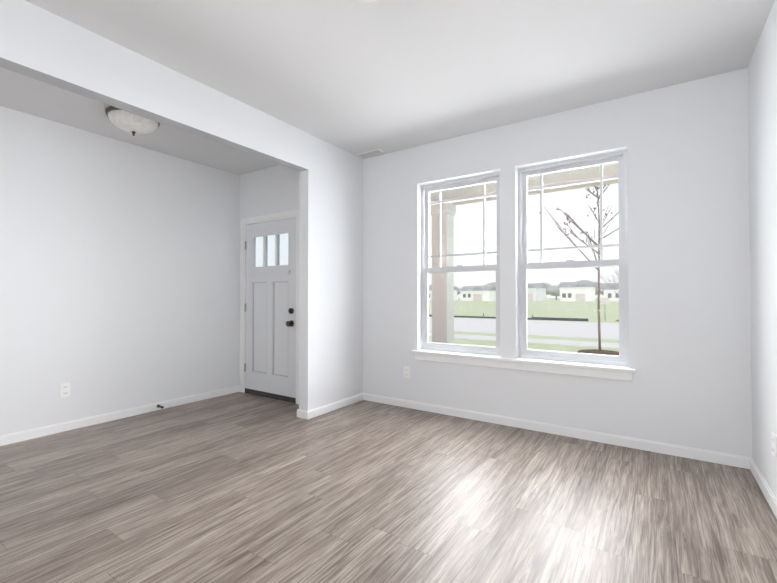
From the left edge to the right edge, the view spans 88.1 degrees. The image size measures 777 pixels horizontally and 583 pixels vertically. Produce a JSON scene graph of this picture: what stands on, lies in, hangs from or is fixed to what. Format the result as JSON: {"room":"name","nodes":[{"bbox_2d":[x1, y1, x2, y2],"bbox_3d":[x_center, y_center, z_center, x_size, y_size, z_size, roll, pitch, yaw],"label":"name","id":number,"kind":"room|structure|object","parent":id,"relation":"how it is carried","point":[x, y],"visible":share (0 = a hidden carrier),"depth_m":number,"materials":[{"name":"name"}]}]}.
{"room":"empty living room","nodes":[
{"label":"empty living room","id":0,"kind":"room"},
{"bbox_2d":[0,106,239,435],"bbox_3d":[-3.571,-0.170,2.508,0.150,2.740,6.000,0,-1,34],"label":"wall","id":1,"kind":"structure","parent":0,"point":[119,275],"depth_m":3.77,"materials":[{"name":"white paint"}]},
{"bbox_2d":[60,383,69,397],"bbox_3d":[-2.811,0.857,3.491,0.008,0.118,0.072,0,-1,34],"label":"electrical outlet","id":2,"kind":"object","parent":1,"relation":"attached to","point":[64,389],"visible":1,"depth_m":3.49,"materials":[{"name":"white plastic"}]},
{"bbox_2d":[0,385,239,445],"bbox_3d":[-3.454,1.162,2.504,0.030,0.076,5.850,0,-1,34],"label":"baseboard","id":3,"kind":"structure","parent":1,"relation":"attached to","point":[79,423],"depth_m":3.74,"materials":[{"name":"white paint"}]},
{"bbox_2d":[0,67,278,174],"bbox_3d":[-2.889,-1.509,2.160,1.390,0.070,5.850,0,-1,34],"label":"ceiling","id":4,"kind":"structure","parent":0,"point":[27,95],"depth_m":3.52,"materials":[{"name":"white paint"}]},
{"bbox_2d":[105,106,159,135],"bbox_3d":[-2.113,-1.375,3.330,0.386,0.170,0.386,0,-1,34],"label":"light","id":5,"kind":"object","parent":4,"relation":"attached to","point":[129,122],"visible":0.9,"depth_m":3.24,"materials":[{"name":"white glass"}]},
{"bbox_2d":[239,165,299,385],"bbox_3d":[-1.286,-0.143,4.681,1.540,2.740,0.150,0,-1,34],"label":"wall","id":6,"kind":"structure","parent":0,"point":[271,190],"depth_m":4.69,"materials":[{"name":"white paint"}]},
{"bbox_2d":[240,209,298,403],"bbox_3d":[-1.334,0.168,4.718,1.035,2.120,0.194,0,-1,34],"label":"door frame","id":7,"kind":"structure","parent":6,"relation":"attached to","point":[271,217],"depth_m":4.80,"materials":[{"name":"white paint"}]},
{"bbox_2d":[244,217,295,400],"bbox_3d":[-1.390,0.193,4.644,0.890,2.016,0.117,0,-1,34],"label":"front door","id":8,"kind":"structure","parent":6,"relation":"in","point":[270,338],"depth_m":4.63,"materials":[{"name":"white paint"}]},
{"bbox_2d":[299,133,362,410],"bbox_3d":[-0.579,-0.148,4.245,0.120,2.740,0.870,0,-1,34],"label":"wall","id":9,"kind":"structure","parent":0,"point":[331,277],"depth_m":4.11,"materials":[{"name":"white paint"}]},
{"bbox_2d":[297,409,303,418],"bbox_3d":[-0.781,1.181,4.030,0.035,0.076,0.345,0,-1,34],"label":"baseboard","id":10,"kind":"structure","parent":9,"relation":"attached to","point":[300,413],"depth_m":3.87,"materials":[{"name":"white paint"}]},
{"bbox_2d":[304,393,363,419],"bbox_3d":[-0.535,1.183,4.173,0.015,0.076,0.855,0,-1,34],"label":"baseboard","id":11,"kind":"structure","parent":9,"relation":"attached to","point":[330,407],"depth_m":4.10,"materials":[{"name":"white paint"}]},
{"bbox_2d":[0,392,776,582],"bbox_3d":[-1.312,1.246,1.399,5.120,0.120,6.690,0,-1,34],"label":"floor","id":12,"kind":"structure","parent":0,"point":[238,487],"depth_m":2.26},
{"bbox_2d":[25,0,774,158],"bbox_3d":[-1.312,-1.613,1.434,5.120,0.120,6.690,0,-1,34],"label":"ceiling","id":13,"kind":"structure","parent":0,"point":[354,77],"depth_m":2.58,"materials":[{"name":"white paint"}]},
{"bbox_2d":[0,0,307,171],"bbox_3d":[-2.352,-1.376,1.602,0.120,0.350,5.520,0,-1,34],"label":"header beam","id":14,"kind":"structure","parent":13,"relation":"attached to","point":[42,45],"depth_m":2.57,"materials":[{"name":"white paint"}]},
{"bbox_2d":[356,149,383,156],"bbox_3d":[-0.205,-1.511,4.391,0.310,0.011,0.090,0,-1,34],"label":"ceiling vent","id":15,"kind":"object","parent":13,"relation":"in","point":[376,151],"visible":1,"depth_m":4.38,"materials":[{"name":"white plastic"}]},
{"bbox_2d":[363,68,751,457],"bbox_3d":[1.143,-0.155,3.710,3.580,2.740,0.150,0,-1,34],"label":"wall","id":16,"kind":"structure","parent":0,"point":[685,145],"depth_m":3.10,"materials":[{"name":"white paint"}]},
{"bbox_2d":[404,366,409,377],"bbox_3d":[0.192,0.852,4.236,0.072,0.118,0.008,0,-1,34],"label":"electrical outlet","id":17,"kind":"object","parent":16,"relation":"attached to","point":[406,372],"visible":1,"depth_m":4.23,"materials":[{"name":"white plastic"}]},
{"bbox_2d":[421,172,499,355],"bbox_3d":[0.730,-0.258,4.038,0.870,1.735,0.084,0,-1,34],"label":"window","id":18,"kind":"structure","parent":16,"relation":"in","point":[426,257],"depth_m":4.05,"materials":[{"name":"white plastic"}]},
{"bbox_2d":[412,350,635,380],"bbox_3d":[1.099,0.653,3.666,1.975,0.097,0.135,0,-1,34],"label":"window sill","id":19,"kind":"structure","parent":16,"relation":"attached to","point":[623,373],"depth_m":3.51,"materials":[{"name":"white paint"}]},
{"bbox_2d":[430,162,617,200],"bbox_3d":[0.902,-1.489,4.662,5.620,0.168,2.220,0,-1,34],"label":"porch roof","id":20,"kind":"structure","parent":16,"relation":"attached to","point":[581,174],"depth_m":5.02,"materials":[{"name":"white"}]},
{"bbox_2d":[364,393,747,468],"bbox_3d":[1.076,1.176,3.638,3.290,0.076,0.015,0,-1,34],"label":"baseboard","id":21,"kind":"structure","parent":16,"relation":"attached to","point":[702,455],"depth_m":3.30,"materials":[{"name":"white paint"}]},
{"bbox_2d":[518,150,628,366],"bbox_3d":[1.574,-0.265,3.475,0.870,1.735,0.084,0,-1,34],"label":"window","id":22,"kind":"structure","parent":16,"relation":"in","point":[621,262],"depth_m":3.43,"materials":[{"name":"white plastic"}]},
{"bbox_2d":[748,0,776,497],"bbox_3d":[0.714,-0.202,-0.025,0.150,2.740,6.540,0,-1,34],"label":"wall","id":23,"kind":"structure","parent":0,"point":[762,94],"depth_m":2.38,"materials":[{"name":"white paint"}]},
{"bbox_2d":[748,457,776,517],"bbox_3d":[0.686,1.132,0.067,0.015,0.076,6.390,0,-1,34],"label":"baseboard","id":24,"kind":"structure","parent":23,"relation":"attached to","point":[766,490],"depth_m":2.37,"materials":[{"name":"white paint"}]},
{"bbox_2d":[771,432,775,457],"bbox_3d":[2.113,0.841,2.203,0.008,0.118,0.072,0,-1,34],"label":"electrical outlet","id":25,"kind":"object","parent":23,"relation":"attached to","point":[773,439],"visible":0.96,"depth_m":2.19,"materials":[{"name":"white plastic"}]},
{"label":"outside","id":26,"kind":"structure","parent":0,"visible":0},
{"bbox_2d":[429,298,618,352],"bbox_3d":[94.142,3.281,141.347,520.000,0.300,460.000,0,-1,34],"label":"ground","id":27,"kind":"structure","parent":26,"point":[546,305],"depth_m":32.34,"materials":[{"name":"green plant"}]},
{"bbox_2d":[429,286,457,299],"bbox_3d":[17.793,0.576,144.405,11.703,5.186,10.500,0,-1,34],"label":"house","id":28,"kind":"structure","parent":27,"relation":"on","point":[455,293],"depth_m":143.44,"materials":[{"name":"white paint"}]},
{"bbox_2d":[459,286,495,300],"bbox_3d":[30.106,0.604,135.230,10.722,4.900,10.500,0,-1,34],"label":"house","id":29,"kind":"structure","parent":27,"relation":"on","point":[472,293],"depth_m":131.79,"materials":[{"name":"white paint"}]},
{"bbox_2d":[429,313,587,320],"bbox_3d":[-17.714,1.733,41.235,69.020,0.300,0.080,0,-1,34],"label":"fence","id":30,"kind":"object","parent":27,"relation":"on","point":[561,319],"depth_m":23.33,"materials":[{"name":"grey"}]},
{"bbox_2d":[429,280,603,297],"bbox_3d":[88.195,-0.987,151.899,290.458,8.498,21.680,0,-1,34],"label":"tree","id":31,"kind":"object","parent":27,"relation":"on","point":[549,291],"depth_m":161.35,"materials":[{"name":"green plant"}]},
{"bbox_2d":[429,317,618,347],"bbox_3d":[9.781,1.569,14.858,500.000,0.070,11.300,0,-1,34],"label":"road","id":32,"kind":"structure","parent":27,"relation":"on","point":[604,328],"depth_m":15.93,"materials":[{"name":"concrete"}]},
{"bbox_2d":[527,283,547,300],"bbox_3d":[43.628,0.196,127.626,11.297,5.526,10.500,0,-1,34],"label":"house","id":33,"kind":"structure","parent":27,"relation":"on","point":[541,286],"depth_m":122.64,"materials":[{"name":"white paint"}]},
{"bbox_2d":[558,282,596,300],"bbox_3d":[55.531,0.016,118.172,9.380,5.650,10.500,0,-1,34],"label":"house","id":34,"kind":"structure","parent":27,"relation":"on","point":[577,288],"depth_m":115.71,"materials":[{"name":"white paint"}]},
{"bbox_2d":[539,184,618,355],"bbox_3d":[4.912,-1.202,9.701,2.573,5.384,1.807,0,-1,34],"label":"tree","id":35,"kind":"object","parent":27,"relation":"on","point":[599,350],"depth_m":9.65,"materials":[{"name":"brown plant"}]},
{"bbox_2d":[600,298,609,320],"bbox_3d":[12.080,0.998,22.404,0.480,1.300,0.055,0,-1,34],"label":"sign","id":36,"kind":"object","parent":27,"relation":"on","point":[602,300],"depth_m":22.40,"materials":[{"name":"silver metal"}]},
{"bbox_2d":[595,267,618,320],"bbox_3d":[12.797,-0.061,22.772,2.383,3.428,2.378,0,-1,34],"label":"tree","id":37,"kind":"object","parent":27,"relation":"on","point":[613,281],"depth_m":22.70,"materials":[{"name":"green plant"}]},
{"bbox_2d":[602,283,618,300],"bbox_3d":[69.401,0.167,117.292,11.947,5.328,10.500,0,-1,34],"label":"house","id":38,"kind":"structure","parent":27,"relation":"on","point":[614,296],"depth_m":116.79,"materials":[{"name":"white paint"}]},
{"bbox_3d":[1.143,1.371,4.989,5.620,0.220,2.010,0,-1,34],"label":"porch","id":39,"kind":"object","parent":27,"relation":"on","visible":0},
{"bbox_2d":[430,203,455,343],"bbox_3d":[0.833,-0.022,6.145,0.310,2.595,0.310,0,-1,34],"label":"porch column","id":40,"kind":"structure","parent":39,"relation":"on","point":[445,294],"depth_m":6.05,"materials":[{"name":"white"}]},
{"bbox_2d":[430,174,617,204],"bbox_3d":[1.573,-1.518,5.670,5.620,0.385,0.200,0,-1,34],"label":"beam","id":41,"kind":"structure","parent":40,"relation":"on","point":[569,187],"depth_m":5.24,"materials":[{"name":"beige"}]}
]}

